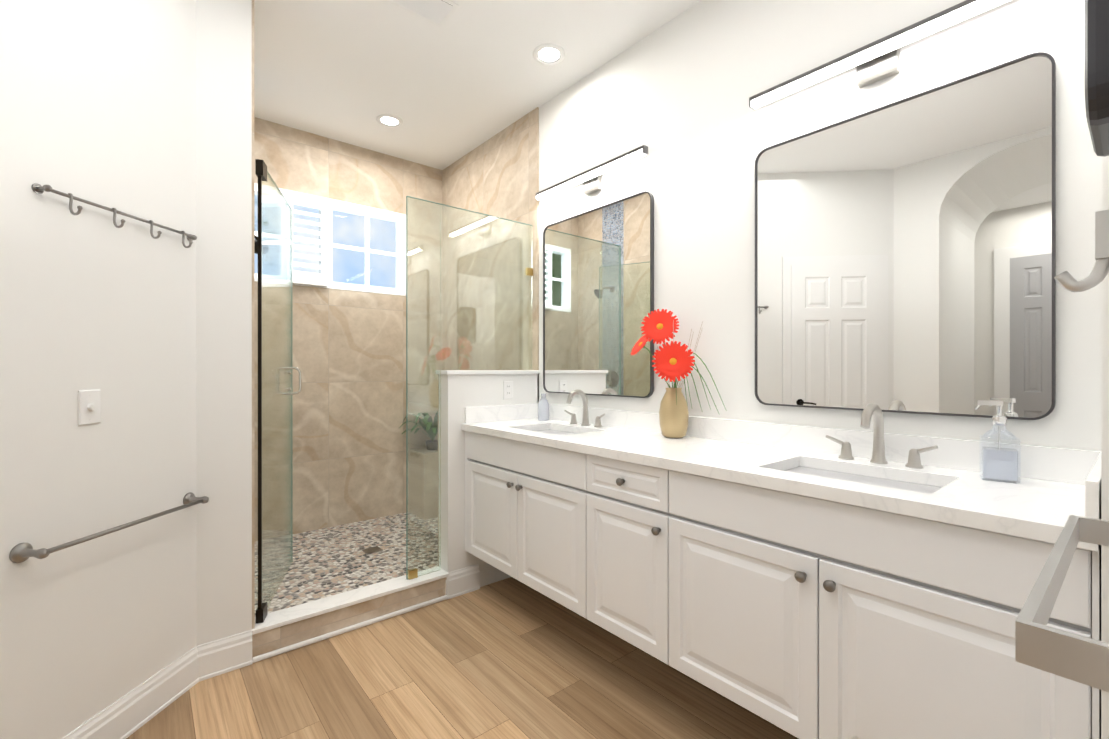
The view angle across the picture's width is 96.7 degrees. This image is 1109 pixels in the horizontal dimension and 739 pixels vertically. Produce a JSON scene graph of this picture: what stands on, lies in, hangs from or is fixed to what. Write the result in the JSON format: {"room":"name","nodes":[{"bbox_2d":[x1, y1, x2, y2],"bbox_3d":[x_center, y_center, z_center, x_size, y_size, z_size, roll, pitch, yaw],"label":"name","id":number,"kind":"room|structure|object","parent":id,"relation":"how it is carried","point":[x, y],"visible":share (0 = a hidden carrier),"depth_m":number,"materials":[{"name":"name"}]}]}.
{"room":"bathroom","nodes":[
{"label":"bathroom","id":0,"kind":"room"},
{"bbox_2d":[0,0,195,738],"bbox_3d":[-1.523,-0.193,1.143,0.107,2.814,1.667,0,0,5],"label":"wall","id":1,"kind":"structure","parent":0,"point":[97,101],"depth_m":1.54,"materials":[{"name":"paint"}]},
{"bbox_2d":[78,390,100,424],"bbox_3d":[-1.434,0.116,1.520,0.049,0.105,0.049,0,0,-40],"label":"dimmer switch","id":2,"kind":"object","parent":1,"relation":"attached to","point":[89,406],"visible":1,"depth_m":1.51,"materials":[{"name":"white plastic"}]},
{"bbox_2d":[9,492,208,562],"bbox_3d":[-1.389,0.498,1.612,0.077,0.052,0.604,0,0,5],"label":"towel rail","id":3,"kind":"object","parent":1,"relation":"attached to","point":[21,552],"visible":1,"depth_m":1.44,"materials":[{"name":"grey metal"}]},
{"bbox_2d":[31,183,196,247],"bbox_3d":[-1.390,-0.485,1.633,0.070,0.071,0.543,0,0,5],"label":"hook rail","id":4,"kind":"object","parent":1,"relation":"attached to","point":[37,188],"visible":1,"depth_m":1.56,"materials":[{"name":"grey metal"}]},
{"bbox_2d":[62,646,198,738],"bbox_3d":[-1.459,1.147,1.161,0.018,0.133,1.534,0,0,5],"label":"baseboard","id":5,"kind":"structure","parent":1,"relation":"attached to","point":[127,715],"depth_m":1.69,"materials":[{"name":"white wood"}]},
{"bbox_2d":[196,0,251,645],"bbox_3d":[-1.760,-0.193,2.503,0.187,2.814,1.351,0,0,-40],"label":"wall","id":6,"kind":"structure","parent":0,"point":[224,310],"depth_m":1.98,"materials":[{"name":"paint"}]},
{"bbox_2d":[197,630,252,681],"bbox_3d":[-1.326,1.147,1.975,0.197,0.133,0.018,0,0,-40],"label":"baseboard","id":7,"kind":"structure","parent":6,"relation":"attached to","point":[223,655],"depth_m":1.97,"materials":[{"name":"white wood"}]},
{"bbox_2d":[252,0,254,628],"bbox_3d":[-1.652,-0.245,2.527,0.011,2.712,1.240,0,0,-40],"label":"wall tile","id":8,"kind":"structure","parent":6,"relation":"attached to","point":[253,482],"depth_m":2.05,"materials":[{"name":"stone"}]},
{"bbox_2d":[254,235,257,253],"bbox_3d":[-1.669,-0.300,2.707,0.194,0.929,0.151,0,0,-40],"label":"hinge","id":9,"kind":"object","parent":8,"relation":"attached to","point":[256,244],"visible":0.1,"depth_m":2.73,"materials":[{"name":"black metal"}]},
{"bbox_2d":[262,171,292,607],"bbox_3d":[-1.359,0.090,2.422,0.009,1.961,0.674,0,0,-18],"label":"shower door","id":10,"kind":"structure","parent":8,"relation":"attached to","point":[277,382],"depth_m":2.41,"materials":[{"name":"clear glass"}]},
{"bbox_2d":[255,159,300,623],"bbox_3d":[-1.336,0.092,2.404,0.297,1.970,0.592,0,0,-40],"label":"hardware piece","id":11,"kind":"object","parent":10,"relation":"attached to","point":[261,173],"visible":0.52,"depth_m":2.10,"materials":[{"name":"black metal"}]},
{"bbox_2d":[252,595,448,662],"bbox_3d":[-0.905,1.203,2.326,0.898,0.021,0.018,0,0,-40],"label":"trim","id":12,"kind":"structure","parent":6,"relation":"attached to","point":[334,633],"depth_m":2.27,"materials":[{"name":"white"}]},
{"bbox_2d":[254,117,441,541],"bbox_3d":[-1.538,-0.194,3.499,1.805,2.814,0.107,0,0,-40],"label":"wall","id":13,"kind":"structure","parent":0,"point":[349,415],"depth_m":3.52,"materials":[{"name":"tile"}]},
{"bbox_2d":[254,183,405,295],"bbox_3d":[-1.566,-0.872,3.436,1.094,0.622,0.131,0,0,-40],"label":"window","id":14,"kind":"structure","parent":13,"relation":"in","point":[325,206],"depth_m":3.41,"materials":[{"name":"white"}]},
{"bbox_2d":[126,577,798,738],"bbox_3d":[-0.774,1.242,0.073,5.023,0.053,3.858,0,0,-40],"label":"floor","id":15,"kind":"structure","parent":0,"point":[511,658],"depth_m":1.87,"materials":[{"name":"brown wood"}]},
{"bbox_2d":[255,512,437,616],"bbox_3d":[-1.108,1.180,3.048,1.511,0.173,1.138,0,0,-40],"label":"pebbles","id":16,"kind":"object","parent":15,"relation":"on","point":[330,561],"visible":0.21,"depth_m":2.87,"materials":[{"name":"stone"}]},
{"bbox_2d":[361,546,382,554],"bbox_3d":[-1.102,1.092,2.978,0.098,0.004,0.098,0,0,-40],"label":"shower drain","id":17,"kind":"object","parent":16,"relation":"on","point":[370,550],"depth_m":2.97,"materials":[{"name":"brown metal"}]},
{"bbox_2d":[409,447,437,519],"bbox_3d":[-0.924,0.852,3.768,0.282,0.479,0.266,0,0,-40],"label":"shower bench","id":18,"kind":"object","parent":16,"relation":"on","point":[427,482],"depth_m":3.63,"materials":[{"name":"tile"}]},
{"bbox_2d":[400,411,437,449],"bbox_3d":[-0.945,0.466,3.683,0.383,0.292,0.329,0,0,-40],"label":"fern plant","id":19,"kind":"object","parent":18,"relation":"on","point":[433,426],"visible":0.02,"depth_m":3.71,"materials":[{"name":"green plant"}]},
{"bbox_2d":[252,577,445,657],"bbox_3d":[-0.945,1.156,2.373,0.898,0.116,0.107,0,0,-40],"label":"curb","id":20,"kind":"object","parent":15,"relation":"on","point":[267,641],"visible":0.5,"depth_m":2.28,"materials":[{"name":"tile"}]},
{"bbox_2d":[252,566,447,634],"bbox_3d":[-0.945,1.089,2.373,0.898,0.019,0.126,0,0,-40],"label":"curb","id":21,"kind":"object","parent":20,"relation":"on","point":[286,616],"visible":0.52,"depth_m":2.31,"materials":[{"name":"stone"}]},
{"bbox_2d":[406,196,532,579],"bbox_3d":[-0.448,0.094,2.787,0.808,1.969,0.021,0,0,-40],"label":"glass","id":22,"kind":"object","parent":21,"relation":"on","point":[411,573],"visible":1,"depth_m":2.65,"materials":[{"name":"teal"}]},
{"bbox_2d":[439,374,538,586],"bbox_3d":[-0.365,0.620,2.857,0.613,1.187,0.107,0,0,-40],"label":"wall","id":23,"kind":"structure","parent":15,"relation":"on","point":[459,392],"depth_m":2.67,"materials":[{"name":"paint"}]},
{"bbox_2d":[438,374,438,565],"bbox_3d":[-0.407,0.560,2.899,0.603,1.067,0.011,0,0,-40],"label":"wall tile","id":24,"kind":"structure","parent":23,"relation":"attached to","point":[438,470],"depth_m":2.70,"materials":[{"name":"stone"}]},
{"bbox_2d":[446,573,448,599],"bbox_3d":[-0.574,1.147,2.616,0.018,0.133,0.032,0,0,-40],"label":"baseboard","id":25,"kind":"structure","parent":23,"relation":"attached to","point":[447,585],"depth_m":2.60,"materials":[{"name":"white wood"}]},
{"bbox_2d":[449,564,479,598],"bbox_3d":[-0.489,1.147,2.673,0.187,0.133,0.018,0,0,-40],"label":"baseboard","id":26,"kind":"structure","parent":23,"relation":"attached to","point":[462,581],"depth_m":2.67,"materials":[{"name":"white wood"}]},
{"bbox_2d":[436,370,539,374],"bbox_3d":[-0.370,0.015,2.853,0.627,0.022,0.133,0,0,-40],"label":"trim","id":27,"kind":"structure","parent":23,"relation":"on","point":[447,372],"depth_m":2.77,"materials":[{"name":"white stone"}]},
{"bbox_2d":[503,381,512,398],"bbox_3d":[-0.269,0.120,2.864,0.066,0.105,0.007,0,0,-40],"label":"outlet","id":28,"kind":"object","parent":23,"relation":"attached to","point":[507,389],"visible":1,"depth_m":2.86,"materials":[{"name":"white plastic"}]},
{"bbox_2d":[254,0,700,169],"bbox_3d":[-1.173,-1.635,0.549,5.023,0.071,5.103,0,0,-40],"label":"ceiling","id":29,"kind":"structure","parent":0,"point":[466,77],"depth_m":2.58,"materials":[{"name":"paint"}]},
{"bbox_2d":[376,114,402,126],"bbox_3d":[-1.060,-1.596,3.168,0.164,0.009,0.164,0,0,-40],"label":"recessed light","id":30,"kind":"object","parent":29,"relation":"in","point":[388,120],"visible":1,"depth_m":3.16,"materials":[{"name":"white"}]},
{"bbox_2d":[385,0,458,26],"bbox_3d":[-0.591,-1.595,2.135,0.302,0.012,0.178,0,0,-40],"label":"ceiling vent","id":31,"kind":"object","parent":29,"relation":"in","point":[438,13],"visible":1,"depth_m":2.17,"materials":[{"name":"white metal"}]},
{"bbox_2d":[533,43,564,64],"bbox_3d":[-0.028,-1.596,2.500,0.164,0.009,0.164,0,0,-40],"label":"recessed light","id":32,"kind":"object","parent":29,"relation":"in","point":[548,54],"visible":1,"depth_m":2.49,"materials":[{"name":"white"}]},
{"bbox_2d":[539,0,1101,450],"bbox_3d":[0.715,-0.193,2.125,0.107,2.814,5.103,0,0,-40],"label":"wall","id":33,"kind":"structure","parent":0,"point":[675,94],"depth_m":1.98,"materials":[{"name":"paint"}]},
{"bbox_2d":[442,107,538,396],"bbox_3d":[-0.498,-0.245,3.487,0.011,2.712,1.245,0,0,-40],"label":"wall tile","id":34,"kind":"structure","parent":33,"relation":"attached to","point":[496,175],"depth_m":3.37,"materials":[{"name":"tile"}]},
{"bbox_2d":[464,403,537,424],"bbox_3d":[-0.294,0.249,2.834,0.497,0.089,0.018,0,0,-40],"label":"backsplash","id":35,"kind":"structure","parent":33,"relation":"attached to","point":[495,412],"depth_m":2.81,"materials":[{"name":"white stone"}]},
{"bbox_2d":[536,145,647,199],"bbox_3d":[0.181,-0.994,2.617,0.082,0.090,0.818,0,0,-40],"label":"sconce","id":36,"kind":"object","parent":33,"relation":"attached to","point":[591,179],"visible":0.98,"depth_m":2.59,"materials":[{"name":"silver metal"}]},
{"bbox_2d":[543,191,653,397],"bbox_3d":[0.201,-0.358,2.640,0.021,0.987,0.818,0,0,-40],"label":"mirror","id":37,"kind":"object","parent":33,"relation":"attached to","point":[598,284],"visible":0.98,"depth_m":2.58,"materials":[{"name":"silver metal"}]},
{"bbox_2d":[462,429,1100,738],"bbox_3d":[0.438,0.658,1.947,0.544,0.658,2.320,0,0,-40],"label":"bathroom vanity","id":38,"kind":"object","parent":33,"relation":"attached to","point":[811,582],"depth_m":1.32,"materials":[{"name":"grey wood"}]},
{"bbox_2d":[462,417,1096,544],"bbox_3d":[0.443,0.312,1.950,0.532,0.035,2.320,0,0,-40],"label":"countertop","id":39,"kind":"structure","parent":38,"relation":"on","point":[1035,505],"depth_m":1.41,"materials":[{"name":"white stone"}]},
{"bbox_2d":[538,394,548,420],"bbox_3d":[-0.063,0.215,2.842,0.066,0.154,0.066,0,0,-40],"label":"bottle","id":40,"kind":"object","parent":39,"relation":"on","point":[543,409],"visible":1,"depth_m":2.82,"materials":[{"name":"white plastic"}]},
{"bbox_2d":[542,425,581,432],"bbox_3d":[0.002,0.390,2.452,0.313,0.147,0.455,0,0,-40],"label":"sink","id":41,"kind":"object","parent":39,"relation":"in","point":[549,428],"depth_m":2.61,"materials":[{"name":"white ceramic"}]},
{"bbox_2d":[562,389,609,428],"bbox_3d":[0.122,0.198,2.551,0.154,0.191,0.306,0,0,-40],"label":"faucet","id":42,"kind":"object","parent":39,"relation":"on","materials":[{"name":"silver metal"}]},
{"bbox_2d":[631,309,726,437],"bbox_3d":[0.508,0.015,2.092,0.190,0.556,0.503,0,0,-40],"label":"vase","id":43,"kind":"object","parent":39,"relation":"on","point":[673,360],"visible":1,"depth_m":2.08,"materials":[{"name":"gold"}]},
{"bbox_2d":[786,461,937,488],"bbox_3d":[0.862,0.391,1.420,0.313,0.147,0.455,0,0,-40],"label":"sink","id":44,"kind":"object","parent":39,"relation":"in","point":[803,466],"depth_m":1.50,"materials":[{"name":"white ceramic"}]},
{"bbox_2d":[822,403,941,468],"bbox_3d":[0.981,0.199,1.520,0.154,0.191,0.306,0,0,-40],"label":"faucet","id":45,"kind":"object","parent":39,"relation":"on","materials":[{"name":"silver metal"}]},
{"bbox_2d":[974,400,1020,483],"bbox_3d":[1.182,0.188,1.319,0.091,0.210,0.078,0,0,38],"label":"soap bottle","id":46,"kind":"object","parent":39,"relation":"on","point":[998,464],"visible":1,"depth_m":1.30,"materials":[{"name":"clear glass"}]},
{"bbox_2d":[549,405,1097,484],"bbox_3d":[0.641,0.250,2.115,0.017,0.089,2.320,0,0,-40],"label":"backsplash","id":47,"kind":"structure","parent":33,"relation":"attached to","point":[1049,463],"depth_m":1.66,"materials":[{"name":"white stone"}]},
{"bbox_2d":[749,0,1009,109],"bbox_3d":[1.035,-0.993,1.593,0.082,0.090,0.818,0,0,-40],"label":"sconce","id":48,"kind":"object","parent":33,"relation":"attached to","point":[876,61],"visible":1,"depth_m":1.58,"materials":[{"name":"silver metal"}]},
{"bbox_2d":[755,52,1055,419],"bbox_3d":[1.055,-0.357,1.616,0.021,0.987,0.827,0,0,-40],"label":"mirror","id":49,"kind":"object","parent":33,"relation":"attached to","point":[905,255],"visible":0.94,"depth_m":1.52,"materials":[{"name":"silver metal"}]},
{"bbox_2d":[1101,156,1108,738],"bbox_3d":[1.220,-0.193,0.998,0.560,2.814,0.129,0,0,-40],"label":"wall","id":50,"kind":"structure","parent":0,"point":[1105,482],"depth_m":0.86,"materials":[{"name":"paint"}]},
{"bbox_2d":[1082,451,1100,518],"bbox_3d":[1.181,0.250,1.067,0.497,0.089,0.018,0,0,-40],"label":"backsplash","id":51,"kind":"structure","parent":50,"relation":"attached to","point":[1091,484],"depth_m":0.91,"materials":[{"name":"white stone"}]},
{"bbox_3d":[0.714,0.077,0.577,0.754,2.267,0.036,0,0,-40],"label":"entry door","id":52,"kind":"structure","parent":50,"relation":"in","visible":0},
{"bbox_2d":[1015,210,1108,691],"bbox_3d":[0.681,0.035,0.623,0.545,0.495,0.076,0,0,-40],"label":"towel holder","id":53,"kind":"object","parent":52,"relation":"attached to","point":[1040,644],"visible":1,"depth_m":0.51,"materials":[{"name":"silver metal"}]},
{"bbox_2d":[1085,0,1108,156],"bbox_3d":[0.687,-0.488,0.604,0.213,0.409,0.040,0,0,-40],"label":"bag","id":54,"kind":"object","parent":52,"relation":"hanging from","point":[1097,62],"visible":1,"depth_m":0.55,"materials":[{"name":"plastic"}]},
{"label":"outside","id":55,"kind":"structure","parent":0,"visible":0},
{"bbox_2d":[254,195,395,287],"bbox_3d":[-1.841,-0.934,3.883,3.200,2.667,0.018,0,0,-40],"label":"sky","id":56,"kind":"structure","parent":55,"point":[347,227],"depth_m":4.03,"materials":[{"name":"blue"}]}
]}

